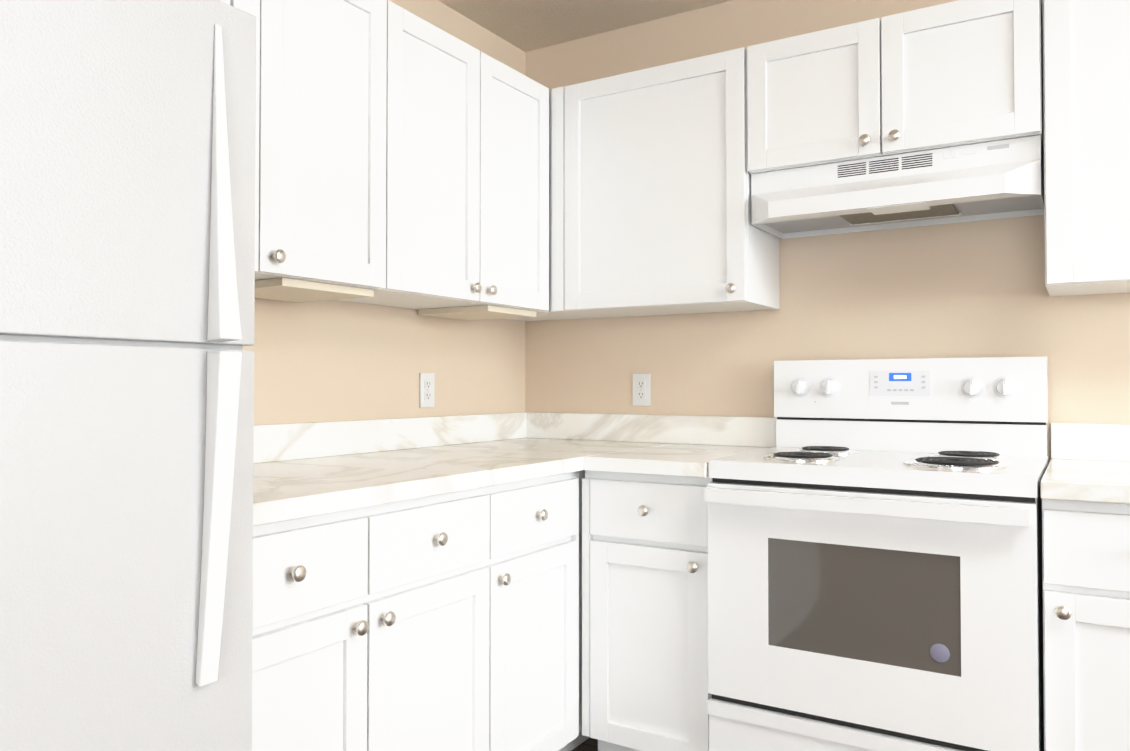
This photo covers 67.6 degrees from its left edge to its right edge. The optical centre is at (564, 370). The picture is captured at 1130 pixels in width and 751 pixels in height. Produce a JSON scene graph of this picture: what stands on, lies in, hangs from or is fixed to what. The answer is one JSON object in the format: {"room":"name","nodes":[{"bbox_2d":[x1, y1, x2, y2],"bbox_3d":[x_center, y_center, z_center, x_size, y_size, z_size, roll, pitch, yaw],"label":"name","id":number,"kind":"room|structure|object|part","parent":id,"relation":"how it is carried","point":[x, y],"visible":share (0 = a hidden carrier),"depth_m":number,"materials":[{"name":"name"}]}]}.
{"room":"kitchen","nodes":[
{"label":"kitchen","id":0,"kind":"room"},
{"bbox_2d":[243,0,525,424],"bbox_3d":[-2.049,-0.091,0.378,0.120,2.440,7.000,-1,-1,32],"label":"wall","id":1,"kind":"structure","parent":0,"point":[326,361],"depth_m":2.67,"materials":[{"name":"beige paint"}]},
{"bbox_2d":[230,0,409,302],"bbox_3d":[-0.712,-0.595,2.117,0.329,0.762,0.527,-1,-1,32],"label":"upper cabinet","id":2,"kind":"object","parent":1,"relation":"attached to","point":[401,157],"depth_m":2.06,"materials":[{"name":"white paint"}]},
{"bbox_2d":[420,373,434,407],"bbox_3d":[-0.459,0.065,2.820,0.009,0.115,0.070,-1,-1,32],"label":"electrical outlet","id":3,"kind":"object","parent":1,"relation":"attached to","point":[427,389],"visible":1,"depth_m":2.81,"materials":[{"name":"white plastic"}]},
{"bbox_2d":[342,12,553,319],"bbox_3d":[-0.415,-0.587,2.597,0.329,0.762,0.840,-1,-1,32],"label":"upper cabinet","id":4,"kind":"object","parent":1,"relation":"attached to","point":[479,126],"depth_m":2.53,"materials":[{"name":"white paint"}]},
{"bbox_2d":[514,313,588,321],"bbox_3d":[-0.120,-0.579,3.074,0.329,0.762,0.395,-1,-1,32],"label":"upper cabinet","id":5,"kind":"object","parent":1,"relation":"attached to","point":[557,316],"depth_m":3.12,"materials":[{"name":"white paint"}]},
{"bbox_2d":[571,738,597,750],"bbox_3d":[0.724,1.150,-1.359,6.640,0.100,7.240,-1,-1,32],"label":"floor","id":6,"kind":"structure","parent":0,"point":[589,744],"depth_m":2.62,"materials":[{"name":"brown wood"}]},
{"bbox_2d":[0,0,255,750],"bbox_3d":[-0.982,0.292,1.171,0.784,1.700,0.757,-1,-1,32],"label":"refrigerator","id":7,"kind":"object","parent":6,"relation":"on","point":[127,210],"visible":1,"depth_m":1.14,"materials":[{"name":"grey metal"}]},
{"bbox_3d":[-0.507,-0.032,1.236,0.040,0.970,0.051,-1,-1,32],"label":"handle","id":8,"kind":"part","parent":7,"relation":"part of","materials":[{"name":"white plastic"}]},
{"bbox_2d":[252,483,511,750],"bbox_3d":[-0.646,0.717,1.926,0.619,0.876,0.875,-1,-1,32],"label":"base cabinet","id":9,"kind":"object","parent":6,"relation":"on","point":[448,622],"depth_m":1.78,"materials":[{"name":"white paint"}]},
{"bbox_2d":[253,412,776,525],"bbox_3d":[-0.215,0.214,2.251,1.018,0.140,1.872,-1,-1,32],"label":"countertop","id":10,"kind":"structure","parent":9,"relation":"on","point":[302,470],"depth_m":2.43,"materials":[{"name":"stone"}]},
{"bbox_2d":[512,470,587,750],"bbox_3d":[-0.349,0.725,2.405,0.619,0.876,0.494,-1,-1,32],"label":"base cabinet","id":11,"kind":"object","parent":6,"relation":"on","point":[547,511],"depth_m":2.32,"materials":[{"name":"white paint"}]},
{"bbox_2d":[582,471,711,750],"bbox_3d":[0.371,0.729,2.600,0.396,0.875,0.648,-1,-1,32],"label":"base cabinet","id":12,"kind":"object","parent":6,"relation":"on","point":[644,612],"visible":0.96,"depth_m":2.35,"materials":[{"name":"white paint"}]},
{"bbox_2d":[704,357,1047,750],"bbox_3d":[0.848,0.560,2.261,0.760,1.200,0.670,-1,-1,32],"label":"range","id":13,"kind":"object","parent":6,"relation":"on","point":[875,581],"visible":1,"depth_m":2.06,"materials":[{"name":"white metal"}]},
{"bbox_2d":[1042,499,1129,750],"bbox_3d":[1.370,0.718,1.982,0.407,0.875,0.648,-1,-1,32],"label":"base cabinet","id":14,"kind":"object","parent":6,"relation":"on","point":[1086,605],"visible":1,"depth_m":1.80,"materials":[{"name":"white paint"}]},
{"bbox_2d":[1040,423,1129,503],"bbox_3d":[1.373,0.210,1.991,0.412,0.140,0.643,-1,-1,32],"label":"countertop","id":15,"kind":"structure","parent":14,"relation":"on","point":[1089,463],"depth_m":2.19,"materials":[{"name":"stone"}]},
{"bbox_2d":[438,0,731,51],"bbox_3d":[0.724,-1.389,-1.316,6.640,0.100,7.240,-1,-1,32],"label":"ceiling","id":16,"kind":"structure","parent":0,"point":[527,25],"depth_m":3.01,"materials":[{"name":"beige paint"}]},
{"bbox_2d":[525,0,1129,466],"bbox_3d":[2.596,-0.069,1.690,6.640,2.440,0.120,-1,-1,32],"label":"wall","id":17,"kind":"structure","parent":0,"point":[959,290],"depth_m":2.72,"materials":[{"name":"beige paint"}]},
{"bbox_2d":[633,374,650,405],"bbox_3d":[0.276,0.068,3.046,0.070,0.115,0.009,-1,-1,32],"label":"electrical outlet","id":18,"kind":"object","parent":17,"relation":"attached to","point":[641,389],"visible":1,"depth_m":3.04,"materials":[{"name":"white plastic"}]},
{"bbox_2d":[549,47,779,317],"bbox_3d":[0.315,-0.583,2.827,0.708,0.762,0.358,-1,-1,32],"label":"upper cabinet","id":19,"kind":"object","parent":17,"relation":"attached to","point":[649,194],"visible":0.98,"depth_m":2.68,"materials":[{"name":"white paint"}]},
{"bbox_2d":[747,0,1043,173],"bbox_3d":[0.945,-0.782,2.440,0.765,0.377,0.358,-1,-1,32],"label":"upper cabinet","id":20,"kind":"object","parent":17,"relation":"attached to","point":[956,73],"visible":0.98,"depth_m":2.29,"materials":[{"name":"white paint"}]},
{"bbox_2d":[751,135,1043,238],"bbox_3d":[0.942,-0.516,2.430,0.758,0.154,0.370,-1,-1,32],"label":"range hood","id":21,"kind":"object","parent":20,"relation":"attached to","point":[1000,179],"visible":0.92,"depth_m":2.33,"materials":[{"name":"white metal"}]},
{"bbox_2d":[1042,0,1129,295],"bbox_3d":[1.446,-0.595,2.127,0.407,0.762,0.358,-1,-1,32],"label":"upper cabinet","id":22,"kind":"object","parent":17,"relation":"attached to","point":[1086,77],"visible":1,"depth_m":2.07,"materials":[{"name":"white paint"}]}
]}

